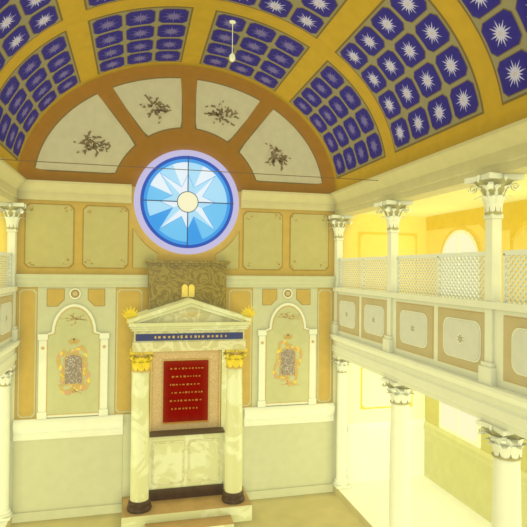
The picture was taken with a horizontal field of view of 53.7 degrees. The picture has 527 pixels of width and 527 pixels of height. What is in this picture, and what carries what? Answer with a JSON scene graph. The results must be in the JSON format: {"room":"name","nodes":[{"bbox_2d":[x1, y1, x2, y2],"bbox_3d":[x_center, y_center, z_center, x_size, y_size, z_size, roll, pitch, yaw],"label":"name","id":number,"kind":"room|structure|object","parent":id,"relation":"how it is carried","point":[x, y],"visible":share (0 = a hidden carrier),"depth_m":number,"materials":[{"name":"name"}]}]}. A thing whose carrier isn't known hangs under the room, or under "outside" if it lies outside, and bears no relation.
{"room":"synagogue","nodes":[
{"label":"synagogue","id":0,"kind":"room"},
{"bbox_2d":[0,517,11,526],"bbox_3d":[-3.909,4.499,2.081,2.400,0.350,14.000,1,-1,-14],"label":"floor","id":1,"kind":"structure","parent":0,"point":[2,523],"depth_m":8.84,"materials":[{"name":"stone"}]},
{"bbox_2d":[0,365,17,521],"bbox_3d":[-4.515,3.093,9.027,0.399,2.616,0.399,1,-1,-14],"label":"column","id":2,"kind":"structure","parent":1,"relation":"on","point":[6,513],"depth_m":8.95,"materials":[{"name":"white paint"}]},
{"bbox_2d":[0,208,16,510],"bbox_3d":[-3.733,1.551,2.153,2.100,5.550,14.000,1,-1,-14],"label":"wall","id":3,"kind":"structure","parent":0,"point":[3,231],"depth_m":9.17,"materials":[{"name":"paint"}]},
{"bbox_2d":[0,252,10,287],"bbox_3d":[-2.966,0.059,3.217,0.030,0.594,12.048,1,-1,-14],"label":"lattice","id":4,"kind":"object","parent":3,"relation":"attached to","point":[5,254],"visible":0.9,"depth_m":8.72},
{"bbox_2d":[0,158,25,202],"bbox_3d":[-2.756,-1.336,2.420,0.450,0.450,13.997,1,-1,-14],"label":"crown molding","id":5,"kind":"structure","parent":3,"relation":"attached to","point":[11,180],"depth_m":8.43,"materials":[{"name":"paint"}]},
{"bbox_2d":[0,159,377,180],"bbox_3d":[-0.922,-1.396,7.821,6.100,0.012,0.012,1,-1,-14],"label":"rod","id":6,"kind":"object","parent":3,"relation":"attached to","point":[0,159],"visible":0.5,"depth_m":7.74,"materials":[{"name":"metal"}]},
{"bbox_2d":[12,65,335,522],"bbox_3d":[-1.501,0.096,10.084,10.800,9.400,0.300,1,-1,-14],"label":"wall","id":7,"kind":"structure","parent":0,"point":[77,267],"depth_m":9.73,"materials":[{"name":"paint"}]},
{"bbox_2d":[134,150,238,253],"bbox_3d":[-1.444,-1.176,9.924,2.000,2.000,0.050,1,-1,-14],"label":"window","id":8,"kind":"structure","parent":7,"relation":"in","point":[188,211],"depth_m":9.93,"materials":[{"name":"blue glass"}]},
{"bbox_2d":[10,492,363,526],"bbox_3d":[0.167,4.629,3.087,6.000,0.200,14.000,1,-1,-14],"label":"floor","id":9,"kind":"structure","parent":0,"point":[326,509],"depth_m":9.42,"materials":[{"name":"beige stone"}]},
{"bbox_2d":[121,260,256,526],"bbox_3d":[-1.342,2.263,9.324,2.350,4.650,1.188,1,-1,-14],"label":"ark","id":10,"kind":"object","parent":9,"relation":"on","point":[184,468],"visible":1,"depth_m":9.47,"materials":[{"name":"beige stone"}]},
{"bbox_2d":[0,0,526,190],"bbox_3d":[0.243,-2.670,3.176,6.000,2.360,14.000,1,-1,-14],"label":"vault","id":11,"kind":"object","parent":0,"point":[352,14],"visible":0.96,"depth_m":7.95,"materials":[{"name":"yellow paint"}]},
{"bbox_2d":[229,20,235,61],"bbox_3d":[-0.482,-3.446,8.072,0.100,0.630,0.100,1,-1,-14],"label":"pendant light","id":12,"kind":"object","parent":11,"relation":"hanging from","point":[232,56],"visible":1,"depth_m":8.05,"materials":[{"name":"white paint"}]},
{"bbox_2d":[0,0,501,170],"bbox_3d":[0.327,-2.667,2.836,5.976,2.348,10.060,1,-1,-14],"label":"ribs","id":13,"kind":"object","parent":11,"relation":"attached to","point":[450,9],"visible":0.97,"depth_m":7.20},
{"bbox_2d":[0,0,526,177],"bbox_3d":[0.040,-2.818,4.008,5.937,2.034,11.910,1,-1,-14],"label":"coffer","id":14,"kind":"object","parent":11,"relation":"attached to","point":[418,72],"visible":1,"depth_m":7.58,"materials":[{"name":"blue paint"}]},
{"bbox_2d":[333,475,490,526],"bbox_3d":[4.245,4.609,4.096,2.400,0.350,14.000,1,-1,-14],"label":"floor","id":15,"kind":"structure","parent":0,"point":[431,505],"depth_m":9.65,"materials":[{"name":"stone"}]},
{"bbox_2d":[332,355,350,488],"bbox_3d":[1.581,3.175,10.533,0.399,2.616,0.399,1,-1,-14],"label":"column","id":16,"kind":"structure","parent":15,"relation":"on","point":[340,481],"depth_m":10.45,"materials":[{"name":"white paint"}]},
{"bbox_2d":[380,377,414,526],"bbox_3d":[2.168,3.154,8.284,0.597,2.617,0.597,1,-1,-14],"label":"column","id":17,"kind":"structure","parent":15,"relation":"on","point":[399,462],"depth_m":8.15,"materials":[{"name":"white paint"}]},
{"bbox_2d":[330,334,526,438],"bbox_3d":[3.226,1.590,3.871,0.405,0.440,13.997,1,-1,-14],"label":"beam","id":18,"kind":"structure","parent":17,"relation":"on","point":[505,409],"depth_m":6.76,"materials":[{"name":"white paint"}]},
{"bbox_2d":[329,215,353,334],"bbox_3d":[1.527,0.229,10.600,0.606,2.409,0.606,1,-1,-14],"label":"pillar","id":19,"kind":"structure","parent":18,"relation":"on","point":[338,222],"depth_m":10.53,"materials":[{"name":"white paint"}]},
{"bbox_2d":[373,200,412,352],"bbox_3d":[2.078,0.208,8.372,0.606,2.409,0.606,1,-1,-14],"label":"pillar","id":20,"kind":"structure","parent":18,"relation":"on","point":[392,209],"depth_m":8.31,"materials":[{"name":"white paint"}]},
{"bbox_2d":[333,287,526,395],"bbox_3d":[3.182,0.894,3.867,0.170,0.950,13.997,1,-1,-14],"label":"parapet","id":21,"kind":"object","parent":18,"relation":"on","point":[448,333],"depth_m":6.90,"materials":[{"name":"beige paint"}]},
{"bbox_2d":[464,172,523,385],"bbox_3d":[2.659,0.185,6.023,0.606,2.409,0.606,1,-1,-14],"label":"pillar","id":22,"kind":"structure","parent":18,"relation":"on","point":[493,187],"depth_m":5.96,"materials":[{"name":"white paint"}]},
{"bbox_2d":[476,420,526,526],"bbox_3d":[2.756,3.131,5.905,0.597,2.617,0.597,1,-1,-14],"label":"column","id":23,"kind":"structure","parent":15,"relation":"on","point":[507,447],"depth_m":5.79,"materials":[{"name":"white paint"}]},
{"bbox_2d":[333,199,526,526],"bbox_3d":[4.130,1.657,4.096,2.100,5.550,14.000,1,-1,-14],"label":"wall","id":24,"kind":"structure","parent":0,"point":[447,448],"depth_m":10.70,"materials":[{"name":"yellow paint"}]},
{"bbox_2d":[330,118,526,214],"bbox_3d":[3.214,-1.255,3.896,0.450,0.450,13.997,1,-1,-14],"label":"crown molding","id":25,"kind":"structure","parent":24,"relation":"attached to","point":[503,149],"depth_m":6.85,"materials":[{"name":"paint"}]},
{"bbox_2d":[339,249,526,303],"bbox_3d":[2.994,0.139,4.689,0.030,0.594,12.048,1,-1,-14],"label":"lattice","id":26,"kind":"object","parent":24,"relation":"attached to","point":[366,272],"visible":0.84,"depth_m":7.00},
{"bbox_2d":[362,174,526,216],"bbox_3d":[4.295,-1.126,4.162,1.820,0.100,13.997,1,-1,-14],"label":"ceiling","id":27,"kind":"structure","parent":0,"point":[459,200],"depth_m":8.73,"materials":[{"name":"yellow paint"}]},
{"bbox_2d":[426,224,526,303],"bbox_3d":[5.296,1.498,4.386,0.300,6.600,14.000,1,-1,-14],"label":"wall","id":28,"kind":"structure","parent":0,"point":[434,239],"depth_m":9.55,"materials":[{"name":"yellow paint"}]},
{"bbox_3d":[-3.986,3.071,6.763,0.597,2.617,0.597,1,-1,-14],"label":"column","id":29,"kind":"structure","parent":0,"visible":0},
{"bbox_2d":[0,340,20,376],"bbox_3d":[-2.827,1.508,2.376,0.405,0.440,13.997,1,-1,-14],"label":"beam","id":30,"kind":"structure","parent":29,"relation":"on","point":[8,356],"depth_m":8.57,"materials":[{"name":"white paint"}]},
{"bbox_2d":[0,286,16,347],"bbox_3d":[-2.769,0.814,2.397,0.170,0.950,13.997,1,-1,-14],"label":"parapet","id":31,"kind":"object","parent":30,"relation":"on","point":[6,293],"depth_m":8.58,"materials":[{"name":"beige paint"}]},
{"bbox_2d":[0,202,26,341],"bbox_3d":[-4.423,0.149,9.129,0.606,2.409,0.606,1,-1,-14],"label":"pillar","id":32,"kind":"structure","parent":30,"relation":"on","point":[12,212],"depth_m":9.07,"materials":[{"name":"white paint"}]}
]}

